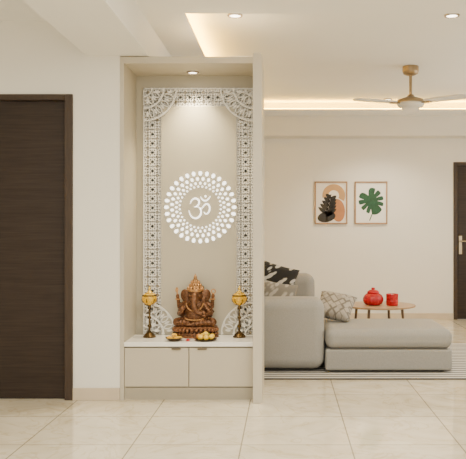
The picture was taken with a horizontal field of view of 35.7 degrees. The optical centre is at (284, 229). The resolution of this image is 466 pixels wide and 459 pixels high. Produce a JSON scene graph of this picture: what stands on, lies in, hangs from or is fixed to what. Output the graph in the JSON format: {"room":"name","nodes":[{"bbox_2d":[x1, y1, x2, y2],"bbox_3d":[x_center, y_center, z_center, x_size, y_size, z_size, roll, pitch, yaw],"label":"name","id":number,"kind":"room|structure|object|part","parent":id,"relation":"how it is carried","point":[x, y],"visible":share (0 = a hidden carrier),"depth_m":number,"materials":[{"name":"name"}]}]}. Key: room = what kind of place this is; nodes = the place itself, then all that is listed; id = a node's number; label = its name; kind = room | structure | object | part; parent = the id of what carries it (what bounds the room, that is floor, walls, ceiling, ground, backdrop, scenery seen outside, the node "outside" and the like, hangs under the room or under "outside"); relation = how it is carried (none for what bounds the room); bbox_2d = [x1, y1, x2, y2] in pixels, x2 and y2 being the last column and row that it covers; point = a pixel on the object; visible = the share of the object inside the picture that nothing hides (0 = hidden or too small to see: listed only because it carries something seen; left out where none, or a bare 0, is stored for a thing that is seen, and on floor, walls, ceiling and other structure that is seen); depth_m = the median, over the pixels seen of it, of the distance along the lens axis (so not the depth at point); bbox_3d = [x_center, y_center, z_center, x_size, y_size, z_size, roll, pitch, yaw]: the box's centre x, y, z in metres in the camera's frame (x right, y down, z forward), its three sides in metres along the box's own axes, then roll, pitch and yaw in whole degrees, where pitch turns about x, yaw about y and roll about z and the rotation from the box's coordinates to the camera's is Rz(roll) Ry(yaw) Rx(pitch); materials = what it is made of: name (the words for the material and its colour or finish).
{"room":"living room","nodes":[
{"label":"living room","id":0,"kind":"room"},
{"bbox_2d":[0,21,119,387],"bbox_3d":[-2.224,-0.131,5.075,2.153,2.630,0.150,0,0,0],"label":"wall","id":1,"kind":"structure","parent":0,"point":[36,58],"depth_m":5.00,"materials":[{"name":"paint"}]},
{"bbox_2d":[0,94,72,399],"bbox_3d":[-1.961,0.123,5.067,0.978,2.122,0.165,0,0,0],"label":"door","id":2,"kind":"structure","parent":1,"relation":"in","point":[36,130],"depth_m":5.03,"materials":[{"name":"brown wood"}]},
{"bbox_2d":[73,388,119,399],"bbox_3d":[-2.224,1.141,4.994,2.153,0.085,0.012,0,0,0],"label":"baseboard","id":3,"kind":"structure","parent":1,"relation":"attached to","point":[78,393],"depth_m":4.99,"materials":[{"name":"tile"}]},
{"bbox_2d":[23,0,170,56],"bbox_3d":[-1.165,-1.326,3.985,0.430,0.240,10.970,0,0,0],"label":"beam","id":4,"kind":"structure","parent":1,"relation":"attached to","point":[120,28],"depth_m":4.36,"materials":[{"name":"paint"}]},
{"bbox_2d":[0,319,465,458],"bbox_3d":[0.100,1.234,4.075,7.000,0.100,11.150,0,0,0],"label":"floor","id":5,"kind":"structure","parent":0,"point":[294,419],"depth_m":4.37,"materials":[{"name":"tile"}]},
{"bbox_2d":[125,347,252,399],"bbox_3d":[-0.668,0.999,5.199,0.897,0.370,0.422,0,0,0],"label":"base cabinet","id":6,"kind":"object","parent":5,"relation":"on","point":[151,373],"visible":0.91,"depth_m":5.00,"materials":[{"name":"laminate"}]},
{"bbox_3d":[-0.893,0.958,5.014,0.444,0.268,0.022,0,0,0],"label":"drawer","id":7,"kind":"part","parent":6,"relation":"part of","materials":[{"name":"laminate"}]},
{"bbox_2d":[124,335,252,346],"bbox_3d":[-0.668,0.798,5.177,0.897,0.030,0.366,0,0,0],"label":"countertop","id":8,"kind":"structure","parent":6,"relation":"on","point":[136,340],"depth_m":5.00,"materials":[{"name":"stone"}]},
{"bbox_2d":[141,285,157,337],"bbox_3d":[-0.985,0.593,5.235,0.112,0.380,0.115,0,0,0],"label":"oil lamp","id":9,"kind":"object","parent":8,"relation":"on","point":[149,298],"visible":1,"depth_m":5.21,"materials":[{"name":"gold metal"}]},
{"bbox_3d":[-0.985,0.645,5.235,0.032,0.188,0.032,0,0,0],"label":"stem","id":10,"kind":"part","parent":9,"relation":"part of","materials":[{"name":"gold metal"}]},
{"bbox_3d":[-0.985,0.506,5.235,0.108,0.088,0.108,0,0,0],"label":"lamp shade","id":11,"kind":"part","parent":9,"relation":"part of","materials":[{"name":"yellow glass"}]},
{"bbox_3d":[-0.985,0.511,5.235,0.112,0.074,0.115,0,0,0],"label":"lamp shade","id":12,"kind":"part","parent":9,"relation":"part of","materials":[{"name":"gold metal"}]},
{"bbox_2d":[165,336,182,341],"bbox_3d":[-0.780,0.771,5.070,0.128,0.024,0.128,0,0,0],"label":"bowl","id":13,"kind":"object","parent":8,"relation":"on","point":[168,339],"visible":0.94,"depth_m":5.03,"materials":[{"name":"gold metal"}]},
{"bbox_2d":[172,274,218,337],"bbox_3d":[-0.656,0.552,5.254,0.337,0.462,0.221,0,0,10],"label":"statue","id":14,"kind":"object","parent":8,"relation":"on","point":[196,311],"visible":0.99,"depth_m":5.20,"materials":[{"name":"brown metal"}]},
{"bbox_3d":[-0.654,0.386,5.251,0.124,0.130,0.124,0,0,0],"label":"crown","id":15,"kind":"part","parent":14,"relation":"part of","materials":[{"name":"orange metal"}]},
{"bbox_2d":[195,337,216,340],"bbox_3d":[-0.560,0.776,5.083,0.160,0.013,0.160,0,0,0],"label":"plate","id":16,"kind":"object","parent":8,"relation":"on","point":[214,337],"visible":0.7,"depth_m":5.06,"materials":[{"name":"gold metal"}]},
{"bbox_2d":[232,285,246,337],"bbox_3d":[-0.332,0.593,5.235,0.112,0.380,0.115,0,0,-40],"label":"oil lamp","id":17,"kind":"object","parent":8,"relation":"on","point":[239,298],"visible":1,"depth_m":5.21,"materials":[{"name":"gold metal"}]},
{"bbox_3d":[-0.332,0.645,5.235,0.032,0.188,0.032,0,0,-40],"label":"stem","id":18,"kind":"part","parent":17,"relation":"part of","materials":[{"name":"gold metal"}]},
{"bbox_3d":[-0.332,0.506,5.235,0.108,0.088,0.108,0,0,-40],"label":"lamp shade","id":19,"kind":"part","parent":17,"relation":"part of","materials":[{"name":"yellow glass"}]},
{"bbox_3d":[-0.332,0.511,5.235,0.112,0.074,0.115,0,0,-40],"label":"lamp shade","id":20,"kind":"part","parent":17,"relation":"part of","materials":[{"name":"gold metal"}]},
{"bbox_3d":[-0.444,0.958,5.014,0.443,0.268,0.022,0,0,0],"label":"drawer","id":21,"kind":"part","parent":6,"relation":"part of","materials":[{"name":"laminate"}]},
{"bbox_2d":[120,53,263,402],"bbox_3d":[-0.651,-0.009,5.170,0.989,2.385,0.540,0,0,0],"label":"shrine","id":22,"kind":"object","parent":5,"relation":"on","point":[192,145],"visible":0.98,"depth_m":5.38,"materials":[{"name":"beige laminate"}]},
{"bbox_3d":[-1.132,-0.009,5.220,0.028,2.385,0.440,0,0,0],"label":"panel","id":23,"kind":"part","parent":22,"relation":"part of","materials":[{"name":"beige laminate"}]},
{"bbox_3d":[-0.668,-1.177,5.220,0.899,0.047,0.440,0,0,0],"label":"panel","id":24,"kind":"part","parent":22,"relation":"part of","materials":[{"name":"beige laminate"}]},
{"bbox_2d":[187,71,198,73],"bbox_3d":[-0.675,-1.148,5.270,0.093,0.010,0.093,0,0,0],"label":"recessed light","id":25,"kind":"object","parent":22,"relation":"attached to","point":[188,72],"visible":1,"depth_m":5.26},
{"bbox_3d":[-0.668,0.015,5.428,0.899,2.338,0.025,0,0,0],"label":"panel","id":26,"kind":"part","parent":22,"relation":"part of","materials":[{"name":"beige paint"}]},
{"bbox_3d":[-0.644,-0.069,5.391,0.560,1.704,0.033,0,0,0],"label":"panel","id":27,"kind":"part","parent":22,"relation":"part of","materials":[{"name":"beige paint"}]},
{"bbox_3d":[-0.188,-0.009,5.170,0.062,2.385,0.540,0,0,0],"label":"panel","id":28,"kind":"part","parent":22,"relation":"part of","materials":[{"name":"beige laminate"}]},
{"bbox_2d":[264,343,465,379],"bbox_3d":[0.850,1.177,6.550,2.700,0.012,1.770,0,0,0],"label":"rug","id":29,"kind":"object","parent":5,"relation":"on","point":[458,371],"visible":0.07,"depth_m":5.86,"materials":[{"name":"beige fabric"}]},
{"bbox_2d":[264,273,451,370],"bbox_3d":[0.263,0.808,6.670,2.226,0.725,1.600,0,0,0],"label":"sofa","id":30,"kind":"object","parent":29,"relation":"on","point":[297,334],"visible":0.54,"depth_m":5.88,"materials":[{"name":"fabric"}]},
{"bbox_2d":[264,280,297,295],"bbox_3d":[-0.070,0.639,6.600,0.390,0.367,0.150,0,0,-6],"label":"cushion","id":31,"kind":"object","parent":30,"relation":"on","point":[270,288],"visible":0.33,"depth_m":6.57,"materials":[{"name":"grey fabric"}]},
{"bbox_2d":[264,260,299,284],"bbox_3d":[-0.130,0.539,6.950,0.550,0.546,0.162,0,0,-2],"label":"cushion","id":32,"kind":"object","parent":30,"relation":"on","point":[275,273],"visible":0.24,"depth_m":6.91,"materials":[{"name":"black fabric"}]},
{"bbox_3d":[-0.147,0.856,6.015,0.945,0.587,0.270,0,0,0],"label":"armrest","id":33,"kind":"part","parent":30,"relation":"part of","materials":[{"name":"fabric"}]},
{"bbox_3d":[-0.160,0.797,7.335,0.920,0.703,0.270,0,0,0],"label":"armrest","id":34,"kind":"part","parent":30,"relation":"part of","materials":[{"name":"fabric"}]},
{"bbox_2d":[320,291,356,321],"bbox_3d":[0.445,0.679,6.380,0.356,0.256,0.233,0,0,17],"label":"cushion","id":35,"kind":"object","parent":30,"relation":"on","point":[337,306],"visible":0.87,"depth_m":6.30,"materials":[{"name":"fabric"}]},
{"bbox_2d":[324,319,451,347],"bbox_3d":[0.853,0.896,6.247,1.046,0.168,0.755,0,0,0],"label":"cushion","id":36,"kind":"object","parent":30,"relation":"on","point":[355,333],"depth_m":5.89,"materials":[{"name":"fabric"}]},
{"bbox_2d":[352,301,415,318],"bbox_3d":[0.925,0.955,7.080,0.710,0.431,0.710,0,0,0],"label":"coffee table","id":37,"kind":"object","parent":29,"relation":"on","point":[401,306],"visible":0.52,"depth_m":6.91,"materials":[{"name":"brown wood"}]},
{"bbox_2d":[363,287,382,305],"bbox_3d":[0.862,0.652,7.040,0.200,0.173,0.200,0,0,0],"label":"jar","id":38,"kind":"object","parent":37,"relation":"on","point":[372,297],"visible":1,"depth_m":6.97,"materials":[{"name":"red ceramic"}]},
{"bbox_3d":[0.862,0.593,7.040,0.120,0.055,0.120,0,0,0],"label":"lid","id":39,"kind":"part","parent":38,"relation":"part of","materials":[{"name":"red ceramic"}]},
{"bbox_2d":[386,293,397,305],"bbox_3d":[1.042,0.681,7.000,0.121,0.114,0.121,0,0,0],"label":"cup","id":40,"kind":"object","parent":37,"relation":"on","point":[391,298],"visible":1,"depth_m":6.95,"materials":[{"name":"red ceramic"}]},
{"bbox_2d":[0,0,465,115],"bbox_3d":[0.100,-1.548,4.050,7.000,0.205,11.100,0,0,0],"label":"ceiling","id":41,"kind":"structure","parent":0,"point":[319,56],"depth_m":5.97,"materials":[{"name":"paint"}]},
{"bbox_2d":[227,14,242,17],"bbox_3d":[-0.361,-1.546,5.210,0.113,0.010,0.113,0,0,0],"label":"recessed light","id":42,"kind":"object","parent":41,"relation":"in","point":[228,15],"visible":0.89,"depth_m":5.20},
{"bbox_2d":[353,65,465,113],"bbox_3d":[1.153,-1.349,6.936,1.045,0.402,1.008,0,0,0],"label":"ceiling fan","id":43,"kind":"object","parent":41,"relation":"hanging from","point":[410,104],"visible":1,"depth_m":6.75,"materials":[{"name":"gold metal"}]},
{"bbox_3d":[0.837,-1.203,6.721,0.425,0.021,0.169,0,0,-20],"label":"blade","id":44,"kind":"part","parent":43,"relation":"part of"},
{"bbox_3d":[1.195,-1.242,6.850,0.266,0.080,0.266,0,0,0],"label":"motor","id":45,"kind":"part","parent":43,"relation":"part of","materials":[{"name":"gold metal"}]},
{"bbox_3d":[1.263,-1.203,7.224,0.169,0.021,0.425,0,0,10],"label":"blade","id":46,"kind":"part","parent":43,"relation":"part of","materials":[{"name":"beige"}]},
{"bbox_3d":[1.485,-1.203,6.604,0.425,0.021,0.169,0,0,40],"label":"blade","id":47,"kind":"part","parent":43,"relation":"part of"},
{"bbox_2d":[444,14,459,17],"bbox_3d":[1.208,-1.546,5.210,0.113,0.010,0.113,0,0,0],"label":"recessed light","id":48,"kind":"object","parent":41,"relation":"in","point":[445,15],"visible":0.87,"depth_m":5.20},
{"bbox_2d":[264,139,465,312],"bbox_3d":[1.175,-0.131,9.535,4.650,2.630,0.130,0,0,0],"label":"wall","id":49,"kind":"structure","parent":0,"point":[410,256],"depth_m":9.47,"materials":[{"name":"beige paint"}]},
{"bbox_2d":[315,181,347,223],"bbox_3d":[0.605,-0.351,9.456,0.430,0.560,0.024,0,0,0],"label":"framed print","id":50,"kind":"object","parent":49,"relation":"attached to","point":[331,197],"visible":1,"depth_m":9.46,"materials":[{"name":"paper"}]},
{"bbox_2d":[264,116,465,138],"bbox_3d":[1.275,-1.321,9.320,4.450,0.250,0.300,0,0,0],"label":"beam","id":51,"kind":"structure","parent":49,"relation":"attached to","point":[275,127],"depth_m":9.17,"materials":[{"name":"beige paint"}]},
{"bbox_2d":[355,181,387,223],"bbox_3d":[1.130,-0.351,9.456,0.430,0.560,0.024,0,0,0],"label":"framed print","id":52,"kind":"object","parent":49,"relation":"attached to","point":[371,197],"visible":1,"depth_m":9.46,"materials":[{"name":"white paper"}]},
{"bbox_2d":[324,313,453,319],"bbox_3d":[1.275,1.141,9.464,4.450,0.085,0.012,0,0,0],"label":"baseboard","id":53,"kind":"structure","parent":49,"relation":"attached to","point":[434,316],"depth_m":9.46,"materials":[{"name":"tile"}]},
{"bbox_2d":[453,162,465,319],"bbox_3d":[2.683,0.149,9.511,0.935,2.070,0.179,0,0,0],"label":"door","id":54,"kind":"structure","parent":49,"relation":"in","point":[459,168],"depth_m":9.49,"materials":[{"name":"brown wood"}]},
{"bbox_3d":[2.360,0.204,9.456,0.140,0.240,0.069,0,0,0],"label":"handle","id":55,"kind":"part","parent":54,"relation":"part of","materials":[{"name":"metal"}]}
]}

